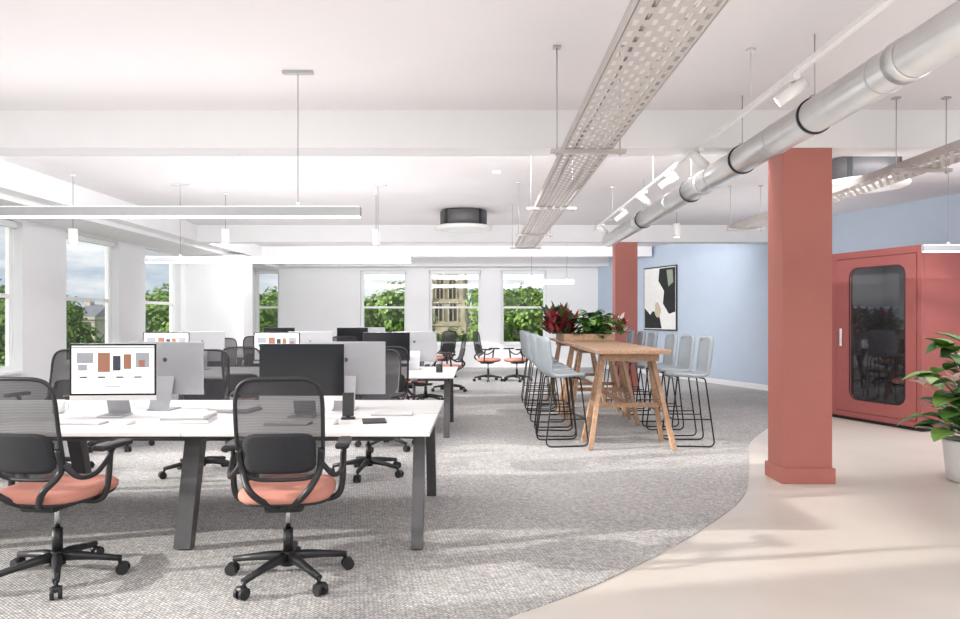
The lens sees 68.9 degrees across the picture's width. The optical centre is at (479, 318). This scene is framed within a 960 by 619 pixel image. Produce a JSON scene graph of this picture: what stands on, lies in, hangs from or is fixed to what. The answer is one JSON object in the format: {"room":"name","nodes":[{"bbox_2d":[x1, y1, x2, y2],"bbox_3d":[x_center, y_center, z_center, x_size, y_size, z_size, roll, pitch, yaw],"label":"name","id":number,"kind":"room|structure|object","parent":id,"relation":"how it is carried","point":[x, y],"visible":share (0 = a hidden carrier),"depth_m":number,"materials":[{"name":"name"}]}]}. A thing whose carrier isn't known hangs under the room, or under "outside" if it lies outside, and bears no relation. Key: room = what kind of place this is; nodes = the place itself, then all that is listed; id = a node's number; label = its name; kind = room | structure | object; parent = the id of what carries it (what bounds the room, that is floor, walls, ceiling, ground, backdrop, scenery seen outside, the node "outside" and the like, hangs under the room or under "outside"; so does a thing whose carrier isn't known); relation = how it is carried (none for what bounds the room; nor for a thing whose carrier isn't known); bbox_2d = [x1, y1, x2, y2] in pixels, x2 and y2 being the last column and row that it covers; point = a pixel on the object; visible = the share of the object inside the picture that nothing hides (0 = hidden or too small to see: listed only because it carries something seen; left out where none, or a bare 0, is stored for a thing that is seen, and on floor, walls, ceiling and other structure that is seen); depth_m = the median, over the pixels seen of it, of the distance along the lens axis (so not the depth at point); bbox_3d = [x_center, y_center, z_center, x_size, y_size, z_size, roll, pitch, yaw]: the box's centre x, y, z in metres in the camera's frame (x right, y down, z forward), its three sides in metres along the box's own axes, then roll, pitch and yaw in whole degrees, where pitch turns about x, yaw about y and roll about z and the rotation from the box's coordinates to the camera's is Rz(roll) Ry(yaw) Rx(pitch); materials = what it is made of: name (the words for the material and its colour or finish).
{"room":"open-plan office","nodes":[
{"label":"open-plan office","id":0,"kind":"room"},
{"bbox_2d":[0,219,184,381],"bbox_3d":[-6.625,-0.185,8.175,0.250,3.170,24.350,0,0,0],"label":"wall","id":1,"kind":"structure","parent":0,"point":[39,249],"depth_m":10.64,"materials":[{"name":"white paint"}]},
{"bbox_2d":[0,219,27,375],"bbox_3d":[-6.570,-0.300,8.825,0.280,2.140,2.250,0,0,0],"label":"window","id":2,"kind":"structure","parent":1,"relation":"in","point":[8,369],"depth_m":9.88,"materials":[{"name":"white plastic"}]},
{"bbox_2d":[66,232,114,342],"bbox_3d":[-6.570,-0.300,11.800,0.280,2.140,1.600,0,0,0],"label":"window","id":3,"kind":"structure","parent":1,"relation":"in","point":[108,244],"depth_m":12.52,"materials":[{"name":"white plastic"}]},
{"bbox_2d":[0,160,286,267],"bbox_3d":[-5.925,-1.585,7.700,1.150,0.370,23.400,0,0,0],"label":"ceiling beam","id":4,"kind":"structure","parent":1,"relation":"attached to","point":[19,186],"depth_m":10.65,"materials":[{"name":"white paint"}]},
{"bbox_2d":[145,249,177,331],"bbox_3d":[-6.570,-0.300,14.400,0.280,2.140,1.600,0,0,0],"label":"window","id":5,"kind":"structure","parent":1,"relation":"in","point":[171,303],"depth_m":15.12,"materials":[{"name":"white plastic"}]},
{"bbox_2d":[185,255,251,345],"bbox_3d":[-5.850,0.000,15.700,1.300,2.800,0.600,0,0,0],"label":"wall pier","id":6,"kind":"object","parent":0,"point":[218,296],"visible":0.5,"depth_m":15.40,"materials":[{"name":"white paint"}]},
{"bbox_2d":[252,268,597,363],"bbox_3d":[-1.565,-0.185,20.150,9.870,3.170,0.300,0,0,0],"label":"wall","id":7,"kind":"structure","parent":0,"point":[310,299],"depth_m":20.00,"materials":[{"name":"white paint"}]},
{"bbox_2d":[256,271,278,331],"bbox_3d":[-6.100,-0.300,20.100,0.700,2.140,0.280,0,0,0],"label":"window","id":8,"kind":"structure","parent":7,"relation":"in","point":[258,307],"depth_m":20.16,"materials":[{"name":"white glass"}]},
{"bbox_2d":[361,271,405,331],"bbox_3d":[-2.760,-0.300,20.100,1.320,2.140,0.280,0,0,0],"label":"window","id":9,"kind":"structure","parent":7,"relation":"in","point":[362,272],"depth_m":20.16,"materials":[{"name":"white plastic"}]},
{"bbox_2d":[278,257,608,267],"bbox_3d":[-1.463,-1.610,19.700,10.073,0.320,0.600,0,0,0],"label":"trim","id":10,"kind":"structure","parent":7,"relation":"attached to","point":[417,262],"depth_m":19.40,"materials":[{"name":"white paint"}]},
{"bbox_2d":[429,271,480,345],"bbox_3d":[-0.715,-0.300,20.100,1.490,2.140,0.280,0,0,0],"label":"window","id":11,"kind":"structure","parent":7,"relation":"in","point":[430,272],"depth_m":20.16,"materials":[{"name":"white plastic"}]},
{"bbox_2d":[424,364,591,366],"bbox_3d":[-1.580,1.342,19.991,9.800,0.104,0.018,0,0,0],"label":"baseboard","id":12,"kind":"structure","parent":7,"relation":"attached to","point":[466,365],"depth_m":19.98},
{"bbox_2d":[501,271,545,345],"bbox_3d":[1.250,-0.300,20.100,1.300,2.140,0.280,0,0,0],"label":"window","id":13,"kind":"structure","parent":7,"relation":"in","point":[503,343],"depth_m":20.16,"materials":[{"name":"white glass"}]},
{"bbox_2d":[0,0,959,246],"bbox_3d":[2.248,-1.870,8.150,18.496,0.200,24.300,0,0,0],"label":"ceiling","id":14,"kind":"structure","parent":0,"point":[55,54],"depth_m":5.16,"materials":[{"name":"paint"}]},
{"bbox_2d":[68,174,77,245],"bbox_3d":[-5.000,-1.333,8.600,0.110,0.870,0.110,0,0,0],"label":"pendant light","id":15,"kind":"object","parent":14,"relation":"hanging from","point":[72,233],"visible":1,"depth_m":8.55,"materials":[{"name":"white metal"}]},
{"bbox_2d":[0,70,361,218],"bbox_3d":[-2.975,-1.243,5.000,4.250,1.050,0.060,0,0,0],"label":"linear pendant light","id":16,"kind":"object","parent":14,"relation":"hanging from","point":[6,212],"visible":1,"depth_m":4.97,"materials":[{"name":"metal"}]},
{"bbox_2d":[221,193,229,243],"bbox_3d":[-3.600,-1.413,9.900,0.110,0.710,0.110,0,0,0],"label":"pendant light","id":17,"kind":"object","parent":14,"relation":"hanging from","point":[225,233],"visible":0.97,"depth_m":9.87,"materials":[{"name":"white metal"}]},
{"bbox_2d":[144,184,411,262],"bbox_3d":[-2.650,-1.248,9.200,3.500,1.040,0.060,0,0,0],"label":"linear pendant light","id":18,"kind":"object","parent":14,"relation":"hanging from","point":[179,259],"visible":1,"depth_m":9.17,"materials":[{"name":"metal"}]},
{"bbox_2d":[372,193,379,243],"bbox_3d":[-1.470,-1.413,9.900,0.110,0.710,0.110,0,0,0],"label":"pendant light","id":19,"kind":"object","parent":14,"relation":"hanging from","point":[375,232],"visible":1,"depth_m":9.85,"materials":[{"name":"white metal"}]},
{"bbox_2d":[262,246,651,256],"bbox_3d":[-1.138,-1.650,17.325,10.723,0.240,0.250,0,0,0],"label":"ceiling beam","id":20,"kind":"structure","parent":14,"relation":"attached to","point":[267,251],"depth_m":17.20,"materials":[{"name":"white paint"}]},
{"bbox_2d":[434,208,492,232],"bbox_3d":[-0.270,-1.601,11.500,0.960,0.329,0.960,0,0,0],"label":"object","id":21,"kind":"object","parent":14,"relation":"attached to","point":[452,220],"depth_m":11.18,"materials":[{"name":"black metal"}]},
{"bbox_2d":[184,225,767,243],"bbox_3d":[-0.486,-1.610,13.425,12.027,0.320,0.350,0,0,0],"label":"ceiling beam","id":22,"kind":"structure","parent":14,"relation":"attached to","point":[206,234],"depth_m":13.25,"materials":[{"name":"white paint"}]},
{"bbox_2d":[0,110,959,155],"bbox_3d":[0.756,-1.610,6.100,14.512,0.320,0.320,0,0,0],"label":"ceiling beam","id":23,"kind":"structure","parent":14,"relation":"attached to","point":[22,132],"depth_m":5.94,"materials":[{"name":"white paint"}]},
{"bbox_2d":[525,279,573,283],"bbox_3d":[1.475,-1.253,14.900,1.050,1.030,0.050,0,0,0],"label":"linear pendant light","id":24,"kind":"object","parent":14,"relation":"hanging from","point":[531,281],"visible":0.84,"depth_m":14.88,"materials":[{"name":"metal"}]},
{"bbox_2d":[510,0,728,249],"bbox_3d":[0.705,-1.411,5.800,0.490,0.712,10.400,0,0,0],"label":"cable tray","id":25,"kind":"object","parent":14,"relation":"hanging from","point":[713,7],"visible":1,"depth_m":3.44,"materials":[{"name":"metal"}]},
{"bbox_2d":[673,211,679,237],"bbox_3d":[2.950,-1.493,10.500,0.110,0.550,0.110,0,0,0],"label":"pendant light","id":26,"kind":"object","parent":14,"relation":"hanging from","point":[676,227],"visible":0.77,"depth_m":10.46,"materials":[{"name":"white metal"}]},
{"bbox_2d":[592,0,894,234],"bbox_3d":[1.780,-1.492,5.800,0.185,0.553,10.400,0,0,0],"label":"rail","id":27,"kind":"object","parent":14,"relation":"hanging from","point":[796,84],"visible":0.97,"depth_m":4.33,"materials":[{"name":"white metal"}]},
{"bbox_2d":[602,0,959,246],"bbox_3d":[2.080,-1.456,5.850,0.230,0.622,10.900,0,0,0],"label":"ventilation duct","id":28,"kind":"object","parent":14,"relation":"hanging from","point":[934,43],"visible":0.95,"depth_m":4.04,"materials":[{"name":"metal"}]},
{"bbox_2d":[727,97,959,231],"bbox_3d":[3.530,-1.461,6.289,0.480,0.612,6.579,0,0,0],"label":"cable tray","id":29,"kind":"object","parent":14,"relation":"hanging from","point":[905,170],"visible":0.65,"depth_m":5.87,"materials":[{"name":"metal"}]},
{"bbox_2d":[832,156,911,194],"bbox_3d":[4.250,-1.601,7.800,0.960,0.329,0.960,0,0,0],"label":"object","id":30,"kind":"object","parent":14,"relation":"attached to","point":[844,168],"depth_m":7.50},
{"bbox_2d":[921,157,959,252],"bbox_3d":[6.085,-1.248,7.700,2.430,1.040,0.060,0,0,0],"label":"linear pendant light","id":31,"kind":"object","parent":14,"relation":"hanging from","point":[947,248],"visible":0.85,"depth_m":7.67,"materials":[{"name":"metal"}]},
{"bbox_2d":[506,417,959,618],"bbox_3d":[2.248,1.500,8.000,18.496,0.200,24.000,0,0,0],"label":"floor","id":32,"kind":"structure","parent":0,"point":[882,541],"depth_m":4.17,"materials":[{"name":"plastic"}]},
{"bbox_2d":[0,367,767,618],"bbox_3d":[-0.192,1.397,10.590,12.616,0.006,18.780,0,0,0],"label":"floor","id":33,"kind":"structure","parent":32,"relation":"on","point":[515,523],"depth_m":4.76,"materials":[{"name":"grey carpet"}]},
{"bbox_2d":[0,377,132,599],"bbox_3d":[-2.271,0.842,3.775,0.693,1.104,0.682,0,0,8],"label":"office chair","id":34,"kind":"object","parent":33,"relation":"on","point":[32,454],"visible":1,"depth_m":3.53,"materials":[{"name":"black plastic"}]},
{"bbox_2d":[49,349,94,467],"bbox_3d":[-3.849,0.842,6.265,0.693,1.104,0.682,0,0,8],"label":"office chair","id":35,"kind":"object","parent":33,"relation":"on","point":[59,378],"visible":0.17,"depth_m":6.57,"materials":[{"name":"black fabric"}]},
{"bbox_2d":[88,441,154,452],"bbox_3d":[-3.904,0.842,7.565,0.693,1.104,0.682,0,0,-5],"label":"office chair","id":36,"kind":"object","parent":33,"relation":"on","point":[91,444],"visible":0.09,"depth_m":7.31,"materials":[{"name":"black plastic"}]},
{"bbox_2d":[158,349,238,478],"bbox_3d":[-2.493,0.842,6.266,0.693,1.104,0.682,0,0,-16],"label":"office chair","id":37,"kind":"object","parent":33,"relation":"on","point":[216,361],"visible":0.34,"depth_m":6.56,"materials":[{"name":"black plastic"}]},
{"bbox_2d":[221,346,258,451],"bbox_3d":[-2.451,0.842,7.565,0.693,1.104,0.682,0,0,6],"label":"office chair","id":38,"kind":"object","parent":33,"relation":"on","point":[244,360],"visible":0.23,"depth_m":7.25,"materials":[{"name":"black fabric"}]},
{"bbox_2d":[59,400,443,548],"bbox_3d":[-2.375,1.032,4.880,4.166,0.740,1.620,0,0,0],"label":"desk","id":39,"kind":"object","parent":33,"relation":"on","point":[420,426],"visible":0.7,"depth_m":4.37,"materials":[{"name":"white laminate"}]},
{"bbox_2d":[60,420,108,424],"bbox_3d":[-2.500,0.654,4.400,0.280,0.014,0.115,0,0,2],"label":"keyboard","id":40,"kind":"object","parent":39,"relation":"on","point":[66,422],"visible":0.96,"depth_m":4.36,"materials":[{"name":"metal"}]},
{"bbox_2d":[70,343,156,416],"bbox_3d":[-2.481,0.415,4.760,0.575,0.492,0.170,0,0,-3],"label":"desktop computer","id":41,"kind":"object","parent":39,"relation":"on","point":[117,374],"visible":1,"depth_m":4.73,"materials":[{"name":"metal"}]},
{"bbox_2d":[128,342,203,410],"bbox_3d":[-2.301,0.415,5.100,0.575,0.492,0.170,0,0,4],"label":"desktop computer","id":42,"kind":"object","parent":39,"relation":"on","point":[180,365],"visible":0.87,"depth_m":5.10,"materials":[{"name":"metal"}]},
{"bbox_2d":[159,411,217,423],"bbox_3d":[-1.869,0.634,4.499,0.300,0.054,0.245,0,0,-6],"label":"magazine stack","id":43,"kind":"object","parent":39,"relation":"on","point":[176,417],"visible":1,"depth_m":4.40,"materials":[{"name":"white paper"}]},
{"bbox_2d":[207,404,232,412],"bbox_3d":[-1.750,0.644,5.000,0.310,0.033,0.220,0,0,9],"label":"magazine stack","id":44,"kind":"object","parent":39,"relation":"on","point":[225,408],"visible":0.39,"depth_m":4.91,"materials":[{"name":"paper"}]},
{"bbox_2d":[259,344,344,400],"bbox_3d":[-1.200,0.415,4.740,0.575,0.492,0.170,0,0,0],"label":"desktop computer","id":45,"kind":"object","parent":39,"relation":"on","point":[324,364],"visible":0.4,"depth_m":4.71,"materials":[{"name":"metal"}]},
{"bbox_2d":[306,342,384,410],"bbox_3d":[-0.979,0.415,5.100,0.575,0.492,0.170,0,0,-2],"label":"desktop computer","id":46,"kind":"object","parent":39,"relation":"on","point":[364,361],"visible":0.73,"depth_m":5.12,"materials":[{"name":"metal"}]},
{"bbox_2d":[341,393,354,419],"bbox_3d":[-0.870,0.576,4.620,0.090,0.171,0.090,0,0,-9],"label":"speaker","id":47,"kind":"object","parent":39,"relation":"on","point":[347,398],"visible":1,"depth_m":4.61,"materials":[{"name":"black plastic"}]},
{"bbox_2d":[362,418,386,423],"bbox_3d":[-0.680,0.657,4.500,0.150,0.008,0.200,0,0,-11],"label":"notebook","id":48,"kind":"object","parent":39,"relation":"on","point":[364,420],"visible":1,"depth_m":4.49,"materials":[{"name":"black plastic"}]},
{"bbox_2d":[371,412,412,415],"bbox_3d":[-0.600,0.654,4.800,0.280,0.014,0.115,0,0,-2],"label":"keyboard","id":49,"kind":"object","parent":39,"relation":"on","point":[373,413],"visible":1,"depth_m":4.75,"materials":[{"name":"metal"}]},
{"bbox_2d":[222,377,353,600],"bbox_3d":[-1.034,0.842,3.775,0.693,1.104,0.682,0,0,-6],"label":"office chair","id":50,"kind":"object","parent":33,"relation":"on","point":[278,443],"visible":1,"depth_m":3.51,"materials":[{"name":"black plastic"}]},
{"bbox_2d":[333,336,356,341],"bbox_3d":[-2.305,0.842,11.864,0.693,1.104,0.682,0,0,-10],"label":"office chair","id":51,"kind":"object","parent":33,"relation":"on","point":[335,338],"visible":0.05,"depth_m":11.54,"materials":[{"name":"black plastic"}]},
{"bbox_2d":[328,349,405,481],"bbox_3d":[-1.000,0.842,6.265,0.693,1.104,0.682,0,0,10],"label":"office chair","id":52,"kind":"object","parent":33,"relation":"on","point":[392,357],"visible":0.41,"depth_m":6.49,"materials":[{"name":"black plastic"}]},
{"bbox_2d":[355,346,417,452],"bbox_3d":[-1.005,0.842,7.564,0.693,1.104,0.682,0,0,-8],"label":"office chair","id":53,"kind":"object","parent":33,"relation":"on","point":[402,351],"visible":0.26,"depth_m":7.32,"materials":[{"name":"black plastic"}]},
{"bbox_2d":[409,359,443,399],"bbox_3d":[-0.888,0.842,11.610,0.682,1.104,0.693,0,0,-30],"label":"office chair","id":54,"kind":"object","parent":33,"relation":"on","point":[425,395],"visible":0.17,"depth_m":11.55,"materials":[{"name":"black plastic"}]},
{"bbox_2d":[408,367,457,437],"bbox_3d":[-2.380,1.032,8.810,4.156,0.740,1.620,0,0,0],"label":"desk","id":55,"kind":"object","parent":33,"relation":"on","point":[426,373],"visible":0.2,"depth_m":8.28,"materials":[{"name":"white laminate"}]},
{"bbox_2d":[143,332,189,341],"bbox_3d":[-3.860,0.415,8.640,0.575,0.492,0.170,0,0,0],"label":"desktop computer","id":56,"kind":"object","parent":55,"relation":"on","point":[147,336],"visible":0.23,"depth_m":8.61,"materials":[{"name":"metal"}]},
{"bbox_2d":[190,332,224,349],"bbox_3d":[-3.600,0.415,9.060,0.575,0.492,0.170,0,0,0],"label":"desktop computer","id":57,"kind":"object","parent":55,"relation":"on","point":[212,340],"visible":0.3,"depth_m":9.07,"materials":[{"name":"metal"}]},
{"bbox_2d":[254,332,299,348],"bbox_3d":[-2.500,0.415,8.640,0.575,0.492,0.170,0,0,0],"label":"desktop computer","id":58,"kind":"object","parent":55,"relation":"on","point":[259,337],"visible":0.4,"depth_m":8.61,"materials":[{"name":"metal"}]},
{"bbox_2d":[300,332,332,343],"bbox_3d":[-2.200,0.415,9.060,0.575,0.492,0.170,0,0,0],"label":"desktop computer","id":59,"kind":"object","parent":55,"relation":"on","point":[305,337],"visible":0.23,"depth_m":9.07,"materials":[{"name":"metal"}]},
{"bbox_2d":[363,332,409,362],"bbox_3d":[-1.151,0.415,8.640,0.575,0.492,0.170,0,0,-2],"label":"desktop computer","id":60,"kind":"object","parent":55,"relation":"on","point":[402,339],"visible":0.49,"depth_m":8.61,"materials":[{"name":"metal"}]},
{"bbox_2d":[409,332,436,369],"bbox_3d":[-0.851,0.415,9.060,0.575,0.492,0.170,0,0,2],"label":"desktop computer","id":61,"kind":"object","parent":55,"relation":"on","point":[423,345],"visible":0.68,"depth_m":9.07,"materials":[{"name":"metal"}]},
{"bbox_2d":[437,331,456,377],"bbox_3d":[-0.912,0.842,16.610,0.693,1.104,0.682,0,0,-40],"label":"office chair","id":62,"kind":"object","parent":33,"relation":"on","point":[448,338],"visible":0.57,"depth_m":16.37,"materials":[{"name":"black fabric"}]},
{"bbox_2d":[431,333,466,391],"bbox_3d":[-0.594,0.842,13.395,0.682,1.104,0.693,0,0,-10],"label":"office chair","id":63,"kind":"object","parent":33,"relation":"on","point":[463,343],"visible":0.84,"depth_m":13.34,"materials":[{"name":"black plastic"}]},
{"bbox_2d":[472,331,501,381],"bbox_3d":[0.195,0.842,15.598,0.682,1.104,0.693,0,0,20],"label":"office chair","id":64,"kind":"object","parent":33,"relation":"on","point":[478,349],"visible":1,"depth_m":15.56,"materials":[{"name":"orange fabric"}]},
{"bbox_2d":[502,331,532,381],"bbox_3d":[0.808,0.842,15.591,0.682,1.104,0.693,0,0,-25],"label":"office chair","id":65,"kind":"object","parent":33,"relation":"on","point":[522,360],"visible":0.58,"depth_m":15.51,"materials":[{"name":"black plastic"}]},
{"bbox_2d":[519,330,550,403],"bbox_3d":[0.912,0.793,11.651,0.514,1.198,0.466,0,0,2],"label":"bar stool","id":66,"kind":"object","parent":33,"relation":"on","point":[520,331],"visible":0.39,"depth_m":11.50,"materials":[{"name":"grey plastic"}]},
{"bbox_2d":[522,331,555,408],"bbox_3d":[0.917,0.793,10.951,0.514,1.198,0.466,0,0,4],"label":"bar stool","id":67,"kind":"object","parent":33,"relation":"on","point":[522,331],"visible":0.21,"depth_m":10.81,"materials":[{"name":"grey plastic"}]},
{"bbox_2d":[524,332,559,414],"bbox_3d":[0.901,0.793,10.300,0.514,1.198,0.466,0,0,1],"label":"bar stool","id":68,"kind":"object","parent":33,"relation":"on","point":[526,334],"visible":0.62,"depth_m":10.13,"materials":[{"name":"grey plastic"}]},
{"bbox_2d":[529,333,570,427],"bbox_3d":[0.903,0.793,9.149,0.514,1.198,0.466,0,0,-4],"label":"bar stool","id":69,"kind":"object","parent":33,"relation":"on","point":[530,334],"visible":0.41,"depth_m":9.13,"materials":[{"name":"grey plastic"}]},
{"bbox_2d":[532,334,575,436],"bbox_3d":[0.883,0.793,8.451,0.514,1.198,0.466,0,0,2],"label":"bar stool","id":70,"kind":"object","parent":33,"relation":"on","point":[534,337],"visible":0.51,"depth_m":8.33,"materials":[{"name":"grey plastic"}]},
{"bbox_2d":[536,336,588,447],"bbox_3d":[0.895,0.793,7.797,0.514,1.198,0.466,0,0,-9],"label":"bar stool","id":71,"kind":"object","parent":33,"relation":"on","point":[543,343],"visible":1,"depth_m":7.62,"materials":[{"name":"grey plastic"}]},
{"bbox_2d":[546,338,626,416],"bbox_3d":[1.615,0.866,11.000,0.935,1.067,2.400,0,0,0],"label":"table","id":72,"kind":"object","parent":33,"relation":"on","point":[614,382],"visible":0.37,"depth_m":10.26,"materials":[{"name":"brown wood"}]},
{"bbox_2d":[529,300,629,340],"bbox_3d":[1.525,0.015,10.890,1.627,0.629,1.374,0,0,11],"label":"planter","id":73,"kind":"object","parent":72,"relation":"on","point":[560,321],"visible":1,"depth_m":10.68,"materials":[{"name":"brown wood"}]},
{"bbox_2d":[603,330,634,401],"bbox_3d":[2.324,0.793,11.699,0.514,1.198,0.466,0,0,2],"label":"bar stool","id":74,"kind":"object","parent":33,"relation":"on","point":[630,338],"visible":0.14,"depth_m":11.52,"materials":[{"name":"grey plastic"}]},
{"bbox_2d":[563,342,676,449],"bbox_3d":[1.615,0.866,8.525,0.935,1.067,2.450,0,0,0],"label":"table","id":75,"kind":"object","parent":33,"relation":"on","point":[622,352],"visible":0.98,"depth_m":7.75,"materials":[{"name":"brown wood"}]},
{"bbox_2d":[611,242,638,390],"bbox_3d":[2.780,-0.025,13.435,0.460,2.850,0.350,0,0,0],"label":"column","id":76,"kind":"structure","parent":33,"relation":"on","point":[624,254],"depth_m":13.28,"materials":[{"name":"paint"}]},
{"bbox_2d":[611,331,645,408],"bbox_3d":[2.344,0.793,10.999,0.514,1.198,0.466,0,0,3],"label":"bar stool","id":77,"kind":"object","parent":33,"relation":"on","point":[641,338],"visible":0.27,"depth_m":10.84,"materials":[{"name":"grey plastic"}]},
{"bbox_2d":[619,332,657,414],"bbox_3d":[2.348,0.793,10.300,0.514,1.198,0.466,0,0,1],"label":"bar stool","id":78,"kind":"object","parent":33,"relation":"on","point":[652,338],"visible":0.38,"depth_m":10.35,"materials":[{"name":"grey plastic"}]},
{"bbox_2d":[634,333,678,426],"bbox_3d":[2.329,0.793,9.200,0.514,1.198,0.466,0,0,-1],"label":"bar stool","id":79,"kind":"object","parent":33,"relation":"on","point":[671,340],"visible":0.68,"depth_m":9.23,"materials":[{"name":"grey plastic"}]},
{"bbox_2d":[646,334,696,435],"bbox_3d":[2.334,0.793,8.501,0.514,1.198,0.466,0,0,-3],"label":"bar stool","id":80,"kind":"object","parent":33,"relation":"on","point":[687,342],"visible":0.65,"depth_m":8.55,"materials":[{"name":"grey plastic"}]},
{"bbox_2d":[662,336,714,446],"bbox_3d":[2.328,0.793,7.799,0.514,1.198,0.466,0,0,3],"label":"bar stool","id":81,"kind":"object","parent":33,"relation":"on","point":[706,343],"visible":0.94,"depth_m":7.82,"materials":[{"name":"grey plastic"}]},
{"bbox_3d":[-3.080,1.032,13.110,2.756,0.740,1.620,0,0,0],"label":"bench","id":82,"kind":"object","parent":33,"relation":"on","visible":0},
{"bbox_2d":[264,328,294,331],"bbox_3d":[-3.700,0.415,12.920,0.575,0.492,0.170,0,0,0],"label":"desktop computer","id":83,"kind":"object","parent":82,"relation":"on","point":[265,329],"visible":0.16,"depth_m":12.89,"materials":[{"name":"metal"}]},
{"bbox_2d":[337,328,367,341],"bbox_3d":[-2.350,0.415,12.920,0.575,0.492,0.170,0,0,0],"label":"desktop computer","id":84,"kind":"object","parent":82,"relation":"on","point":[357,333],"visible":0.42,"depth_m":12.89,"materials":[{"name":"metal"}]},
{"bbox_2d":[765,148,835,483],"bbox_3d":[2.780,-0.025,6.095,0.460,2.850,0.350,0,0,0],"label":"column","id":85,"kind":"structure","parent":32,"relation":"on","point":[799,179],"depth_m":5.94,"materials":[{"name":"paint"}]},
{"bbox_2d":[832,244,959,431],"bbox_3d":[5.690,0.245,9.479,1.145,2.310,1.500,0,0,-19],"label":"booth","id":86,"kind":"object","parent":32,"relation":"on","point":[885,302],"visible":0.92,"depth_m":9.62,"materials":[{"name":"red fabric"}]},
{"bbox_2d":[897,333,959,482],"bbox_3d":[4.143,0.763,6.017,0.971,1.274,0.910,0,0,30],"label":"potted plant","id":87,"kind":"object","parent":32,"relation":"on","point":[941,398],"visible":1,"depth_m":6.01,"materials":[{"name":"green plant"}]},
{"bbox_2d":[598,193,959,384],"bbox_3d":[7.480,-0.185,8.174,0.202,3.170,25.638,0,0,-19],"label":"wall","id":88,"kind":"structure","parent":0,"point":[723,288],"depth_m":14.21,"materials":[{"name":"blue paint"}]},
{"bbox_2d":[644,264,677,330],"bbox_3d":[4.368,-0.485,16.990,0.036,1.550,1.400,0,0,-19],"label":"framed artwork","id":89,"kind":"object","parent":88,"relation":"attached to","point":[660,283],"visible":1,"depth_m":16.90,"materials":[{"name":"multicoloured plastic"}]},
{"bbox_2d":[604,365,767,390],"bbox_3d":[7.425,1.345,7.997,0.018,0.110,25.338,0,0,-19],"label":"baseboard","id":90,"kind":"structure","parent":88,"relation":"attached to","point":[708,380],"depth_m":14.65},
{"label":"outside","id":91,"kind":"structure","parent":0,"visible":0},
{"bbox_3d":[-30.000,10.550,135.000,460.000,0.300,390.000,0,0,0],"label":"ground","id":92,"kind":"structure","parent":91,"visible":0},
{"bbox_2d":[0,298,73,365],"bbox_3d":[-30.348,4.056,45.919,6.591,12.738,7.889,0,0,-21],"label":"tree","id":93,"kind":"object","parent":92,"relation":"on","point":[2,303],"visible":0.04,"depth_m":43.38,"materials":[{"name":"green plant"}]},
{"bbox_2d":[66,295,100,348],"bbox_3d":[-42.107,3.674,68.489,8.364,13.505,6.988,0,0,6],"label":"tree","id":94,"kind":"object","parent":92,"relation":"on","point":[80,331],"visible":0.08,"depth_m":68.46,"materials":[{"name":"green plant"}]},
{"bbox_2d":[82,298,104,342],"bbox_3d":[-49.000,3.900,90.000,5.900,13.000,8.400,0,0,11],"label":"stone house","id":95,"kind":"structure","parent":92,"relation":"on","point":[96,313],"depth_m":86.73,"materials":[{"name":"stone"}]},
{"bbox_2d":[93,293,161,342],"bbox_3d":[-23.957,4.248,50.495,7.650,12.352,6.392,0,0,-41],"label":"tree","id":96,"kind":"object","parent":92,"relation":"on","point":[149,295],"visible":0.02,"depth_m":50.93,"materials":[{"name":"green plant"}]},
{"bbox_2d":[145,292,168,331],"bbox_3d":[-20.855,4.108,48.229,7.824,12.634,6.538,0,0,-34],"label":"tree","id":97,"kind":"object","parent":92,"relation":"on","point":[153,318],"visible":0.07,"depth_m":45.86,"materials":[{"name":"green plant"}]},
{"bbox_2d":[145,283,168,300],"bbox_3d":[-29.839,3.462,67.000,8.627,13.930,7.208,0,0,-43],"label":"tree","id":98,"kind":"object","parent":92,"relation":"on","point":[165,286],"visible":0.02,"depth_m":65.86,"materials":[{"name":"green plant"}]},
{"bbox_2d":[259,294,277,331],"bbox_3d":[-14.929,4.364,47.449,7.505,12.119,6.271,0,0,-17],"label":"tree","id":99,"kind":"object","parent":92,"relation":"on","point":[268,316],"visible":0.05,"depth_m":45.71,"materials":[{"name":"green plant"}]},
{"bbox_2d":[259,289,277,305],"bbox_3d":[-17.929,3.844,65.169,6.812,13.164,8.152,0,0,-13],"label":"tree","id":100,"kind":"object","parent":92,"relation":"on","point":[273,298],"visible":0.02,"depth_m":64.57,"materials":[{"name":"green plant"}]},
{"bbox_2d":[364,281,440,341],"bbox_3d":[-5.647,3.996,46.972,7.963,12.858,6.654,0,0,-32],"label":"tree","id":101,"kind":"object","parent":92,"relation":"on","point":[392,319],"visible":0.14,"depth_m":44.60,"materials":[{"name":"green plant"}]},
{"bbox_2d":[432,274,471,339],"bbox_3d":[-7.800,-2.600,175.000,10.200,26.000,10.200,0,0,7],"label":"stone tower","id":102,"kind":"structure","parent":92,"relation":"on","point":[447,289],"depth_m":170.98,"materials":[{"name":"stone"}]},
{"bbox_2d":[438,327,472,341],"bbox_3d":[-2.505,5.505,50.335,5.086,9.828,6.087,0,0,27],"label":"tree","id":103,"kind":"object","parent":92,"relation":"on","point":[459,337],"visible":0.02,"depth_m":49.08,"materials":[{"name":"green plant"}]},
{"bbox_2d":[465,284,531,339],"bbox_3d":[2.106,3.375,65.846,7.298,14.104,8.735,0,0,0],"label":"tree","id":104,"kind":"object","parent":92,"relation":"on","point":[510,297],"visible":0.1,"depth_m":64.53,"materials":[{"name":"green plant"}]},
{"bbox_2d":[504,298,542,341],"bbox_3d":[3.673,4.532,48.751,7.296,11.782,6.096,0,0,-19],"label":"tree","id":105,"kind":"object","parent":92,"relation":"on","point":[526,317],"visible":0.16,"depth_m":46.68,"materials":[{"name":"green plant"}]},
{"bbox_2d":[514,283,542,308],"bbox_3d":[6.144,3.334,68.386,7.342,14.188,8.787,0,0,21],"label":"tree","id":106,"kind":"object","parent":92,"relation":"on","point":[534,293],"visible":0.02,"depth_m":67.87,"materials":[{"name":"green plant"}]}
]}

